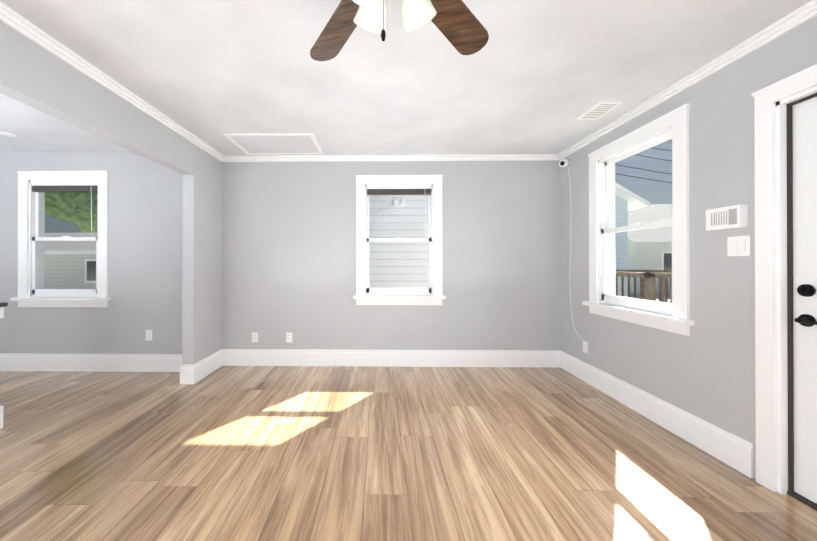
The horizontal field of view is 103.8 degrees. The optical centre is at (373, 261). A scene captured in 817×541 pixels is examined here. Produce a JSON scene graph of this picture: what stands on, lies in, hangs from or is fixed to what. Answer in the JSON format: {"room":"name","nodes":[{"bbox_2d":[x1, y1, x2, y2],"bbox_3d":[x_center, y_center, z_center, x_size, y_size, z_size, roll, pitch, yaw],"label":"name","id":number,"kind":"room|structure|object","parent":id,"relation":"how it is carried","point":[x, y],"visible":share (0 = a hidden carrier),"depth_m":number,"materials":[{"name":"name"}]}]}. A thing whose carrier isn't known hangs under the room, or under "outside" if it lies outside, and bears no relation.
{"room":"living room","nodes":[
{"label":"living room","id":0,"kind":"room"},
{"bbox_2d":[0,151,182,353],"bbox_3d":[-3.436,-0.004,3.627,3.070,2.440,0.150,0,0,1],"label":"wall","id":1,"kind":"structure","parent":0,"point":[145,228],"depth_m":3.54,"materials":[{"name":"grey paint"}]},
{"bbox_2d":[10,171,110,306],"bbox_3d":[-3.451,-0.249,3.595,1.060,1.510,0.215,0,0,1],"label":"window","id":2,"kind":"structure","parent":1,"relation":"in","point":[34,187],"depth_m":3.54,"materials":[{"name":"white wood"}]},
{"bbox_2d":[0,354,181,371],"bbox_3d":[-3.362,1.121,3.539,2.920,0.190,0.016,0,0,1],"label":"baseboard","id":3,"kind":"structure","parent":1,"relation":"attached to","point":[104,362],"depth_m":3.53,"materials":[{"name":"white wood"}]},
{"bbox_2d":[146,330,151,339],"bbox_3d":[-2.492,0.816,3.530,0.070,0.114,0.010,0,0,1],"label":"electrical outlet","id":4,"kind":"object","parent":1,"relation":"attached to","point":[148,334],"visible":1,"depth_m":3.53,"materials":[{"name":"white plastic"}]},
{"bbox_2d":[0,21,193,174],"bbox_3d":[-1.895,-1.054,0.416,0.110,0.360,5.530,0,0,1],"label":"header beam","id":5,"kind":"structure","parent":0,"point":[36,76],"depth_m":1.98,"materials":[{"name":"grey paint"}]},
{"bbox_2d":[0,2,223,161],"bbox_3d":[-1.808,-1.206,0.700,0.055,0.055,6.100,0,0,1],"label":"crown molding","id":6,"kind":"structure","parent":5,"relation":"attached to","point":[14,20],"depth_m":2.00,"materials":[{"name":"white wood"}]},
{"bbox_2d":[182,145,221,364],"bbox_3d":[-1.848,-0.005,3.462,0.110,2.440,0.570,0,0,1],"label":"wall","id":7,"kind":"structure","parent":0,"point":[202,275],"depth_m":3.34,"materials":[{"name":"grey paint"}]},
{"bbox_2d":[180,349,221,383],"bbox_3d":[-1.848,1.120,3.451,0.142,0.190,0.586,0,0,1],"label":"baseboard","id":8,"kind":"structure","parent":7,"relation":"attached to","point":[197,371],"depth_m":3.27,"materials":[{"name":"white wood"}]},
{"bbox_2d":[222,160,560,350],"bbox_3d":[0.203,-0.004,3.790,4.200,2.440,0.150,0,0,1],"label":"wall","id":9,"kind":"structure","parent":0,"point":[289,247],"depth_m":3.72,"materials":[{"name":"grey paint"}]},
{"bbox_2d":[252,332,257,341],"bbox_3d":[-1.393,0.886,3.732,0.070,0.114,0.010,0,0,1],"label":"electrical outlet","id":10,"kind":"object","parent":9,"relation":"attached to","point":[254,336],"visible":1,"depth_m":3.73,"materials":[{"name":"white plastic"}]},
{"bbox_2d":[286,332,291,341],"bbox_3d":[-0.989,0.886,3.726,0.070,0.114,0.010,0,0,1],"label":"electrical outlet","id":11,"kind":"object","parent":9,"relation":"attached to","point":[288,337],"visible":1,"depth_m":3.73,"materials":[{"name":"white plastic"}]},
{"bbox_2d":[222,349,559,366],"bbox_3d":[0.181,1.121,3.704,3.940,0.190,0.016,0,0,1],"label":"baseboard","id":12,"kind":"structure","parent":9,"relation":"attached to","point":[399,358],"depth_m":3.70,"materials":[{"name":"white wood"}]},
{"bbox_2d":[223,154,559,161],"bbox_3d":[0.181,-1.196,3.692,3.940,0.055,0.055,0,0,1],"label":"crown molding","id":13,"kind":"structure","parent":9,"relation":"attached to","point":[479,157],"depth_m":3.69,"materials":[{"name":"white wood"}]},
{"bbox_2d":[353,175,445,304],"bbox_3d":[0.292,-0.249,3.757,1.060,1.510,0.215,0,0,1],"label":"window","id":14,"kind":"structure","parent":9,"relation":"in","point":[430,186],"depth_m":3.70,"materials":[{"name":"white wood"}]},
{"bbox_2d":[0,0,810,155],"bbox_3d":[-1.381,-1.293,0.694,7.270,0.120,6.400,0,0,1],"label":"ceiling","id":15,"kind":"structure","parent":0,"point":[535,76],"depth_m":2.02,"materials":[{"name":"white paint"}]},
{"bbox_2d":[0,132,16,136],"bbox_3d":[-3.529,-1.222,3.077,0.120,0.007,0.120,0,0,1],"label":"recessed light","id":16,"kind":"object","parent":15,"relation":"in","point":[7,134],"visible":0.98,"depth_m":3.07,"materials":[{"name":"white"}]},
{"bbox_2d":[223,133,323,154],"bbox_3d":[-1.010,-1.220,3.338,0.870,0.010,0.560,0,0,1],"label":"ceiling hatch","id":17,"kind":"object","parent":15,"relation":"attached to","point":[276,144],"visible":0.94,"depth_m":3.29,"materials":[{"name":"white"}]},
{"bbox_2d":[310,0,387,60],"label":"blade","id":18,"kind":"object","parent":15,"relation":"hanging from","point":[370,15],"depth_m":1.29,"materials":[{"name":"brown wood"}]},
{"bbox_2d":[401,0,488,54],"label":"blade","id":19,"kind":"object","parent":15,"relation":"hanging from","point":[460,27],"depth_m":1.31,"materials":[{"name":"brown wood"}]},
{"bbox_2d":[576,101,623,119],"bbox_3d":[1.824,-1.222,2.594,0.180,0.010,0.300,0,0,1],"label":"ceiling vent","id":20,"kind":"object","parent":15,"relation":"in","point":[598,110],"visible":0.98,"depth_m":2.57,"materials":[{"name":"white plastic"}]},
{"bbox_2d":[0,366,816,540],"bbox_3d":[-1.381,1.267,0.685,7.270,0.120,6.400,0,0,1],"label":"floor","id":21,"kind":"structure","parent":0,"point":[296,453],"depth_m":1.91,"materials":[{"name":"brown wood"}]},
{"bbox_2d":[0,302,7,428],"bbox_3d":[-3.068,0.750,0.891,0.750,0.915,2.895,0,0,1],"label":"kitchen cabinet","id":22,"kind":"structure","parent":21,"relation":"on","point":[3,305],"depth_m":2.32,"materials":[{"name":"white"}]},
{"bbox_2d":[615,140,671,182],"bbox_3d":[24.599,-2.244,16.396,31.965,8.200,1.987,0,0,-9],"label":"power lines","id":23,"kind":"object","parent":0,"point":[648,170],"depth_m":14.42,"materials":[{"name":"black metal"}]},
{"bbox_2d":[560,16,816,478],"bbox_3d":[2.179,-0.013,0.634,0.150,2.440,6.400,0,0,1],"label":"wall","id":24,"kind":"structure","parent":0,"point":[705,370],"depth_m":2.03,"materials":[{"name":"grey paint"}]},
{"bbox_2d":[559,159,570,166],"bbox_3d":[2.082,-1.075,3.482,0.131,0.098,0.114,0,0,1],"label":"security camera","id":25,"kind":"object","parent":24,"relation":"attached to","point":[564,162],"visible":1,"depth_m":3.45,"materials":[{"name":"white plastic"}]},
{"bbox_2d":[568,167,583,340],"bbox_3d":[2.143,-0.119,3.391,0.007,1.874,0.275,0,0,1],"label":"cord","id":26,"kind":"object","parent":24,"relation":"attached to","point":[570,262],"visible":1,"depth_m":3.48,"materials":[{"name":"white plastic"}]},
{"bbox_2d":[583,341,587,353],"bbox_3d":[2.139,0.865,3.232,0.010,0.114,0.070,0,0,1],"label":"electrical outlet","id":27,"kind":"object","parent":24,"relation":"attached to","point":[585,346],"visible":1,"depth_m":3.22,"materials":[{"name":"white plastic"}]},
{"bbox_2d":[583,103,693,335],"bbox_3d":[2.178,-0.280,2.650,0.215,1.565,1.060,0,0,1],"label":"window","id":28,"kind":"structure","parent":24,"relation":"in","point":[673,125],"depth_m":2.55,"materials":[{"name":"white wood"}]},
{"bbox_2d":[560,351,753,477],"bbox_3d":[2.128,1.118,2.731,0.016,0.190,1.900,0,0,1],"label":"baseboard","id":29,"kind":"structure","parent":24,"relation":"attached to","point":[730,449],"depth_m":2.25,"materials":[{"name":"white wood"}]},
{"bbox_2d":[558,0,816,159],"bbox_3d":[2.076,-1.206,0.639,0.055,0.055,6.100,0,0,1],"label":"crown molding","id":30,"kind":"structure","parent":24,"relation":"attached to","point":[806,12],"depth_m":1.97,"materials":[{"name":"white wood"}]},
{"bbox_2d":[706,204,747,230],"bbox_3d":[2.098,-0.260,1.906,0.050,0.130,0.190,0,0,1],"label":"door chime","id":31,"kind":"object","parent":24,"relation":"attached to","point":[730,217],"visible":1,"depth_m":1.88,"materials":[{"name":"white plastic"}]},
{"bbox_2d":[727,235,750,255],"bbox_3d":[2.118,-0.090,1.855,0.010,0.116,0.116,0,0,1],"label":"switch plate","id":32,"kind":"object","parent":24,"relation":"attached to","point":[738,245],"visible":1,"depth_m":1.85,"materials":[{"name":"white plastic"}]},
{"bbox_2d":[752,64,816,510],"bbox_3d":[2.175,0.137,1.229,0.176,2.143,1.076,0,0,1],"label":"door frame","id":33,"kind":"structure","parent":24,"relation":"attached to","point":[774,103],"depth_m":1.68,"materials":[{"name":"white wood"}]},
{"bbox_2d":[792,97,816,503],"bbox_3d":[2.157,0.184,1.229,0.101,2.004,0.862,0,0,1],"label":"entry door","id":34,"kind":"structure","parent":24,"relation":"in","point":[804,117],"depth_m":1.61,"materials":[{"name":"white painted wood"},{"name":"black metal"}]},
{"label":"outside","id":35,"kind":"structure","parent":0,"visible":0},
{"bbox_2d":[630,293,669,302],"bbox_3d":[0.233,2.017,19.810,120.000,0.300,120.000,0,0,1],"label":"ground","id":36,"kind":"structure","parent":35,"point":[638,297],"depth_m":16.97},
{"bbox_2d":[44,233,97,288],"bbox_3d":[-9.793,0.382,11.871,6.900,2.920,4.900,0,0,1],"label":"garage","id":37,"kind":"structure","parent":36,"relation":"on","point":[86,252],"depth_m":9.76,"materials":[{"name":"grey"}]},
{"bbox_2d":[45,192,97,230],"bbox_3d":[-16.983,-4.933,20.893,9.533,13.722,11.700,0,0,1],"label":"tree","id":38,"kind":"object","parent":36,"relation":"on","point":[53,201],"depth_m":18.50,"materials":[{"name":"green plant"}]},
{"bbox_2d":[77,223,97,232],"bbox_3d":[-21.377,-5.087,27.233,8.597,14.009,11.000,0,0,1],"label":"tree","id":39,"kind":"object","parent":36,"relation":"on","point":[87,228],"depth_m":24.35,"materials":[{"name":"green plant"}]},
{"bbox_2d":[369,195,427,287],"bbox_3d":[-1.529,-1.825,9.499,6.500,7.320,7.400,0,0,1],"label":"window glass","id":40,"kind":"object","parent":36,"relation":"on","point":[418,215],"depth_m":6.11,"materials":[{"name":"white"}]},
{"bbox_2d":[615,182,649,296],"bbox_3d":[4.985,-0.741,12.544,5.630,5.170,7.100,0,0,1],"label":"house","id":41,"kind":"structure","parent":36,"relation":"on","point":[619,199],"depth_m":9.31,"materials":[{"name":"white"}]},
{"bbox_2d":[616,270,671,302],"bbox_3d":[6.627,1.010,6.612,4.000,1.630,2.600,0,0,1],"label":"railing","id":42,"kind":"object","parent":36,"relation":"on","point":[649,295],"depth_m":5.72,"materials":[{"name":"brown wood"}]},
{"bbox_2d":[628,204,671,293],"bbox_3d":[19.777,-1.085,22.515,9.700,5.920,8.700,0,0,1],"label":"house","id":43,"kind":"structure","parent":36,"relation":"on","point":[663,252],"depth_m":18.58,"materials":[{"name":"grey"}]}
]}

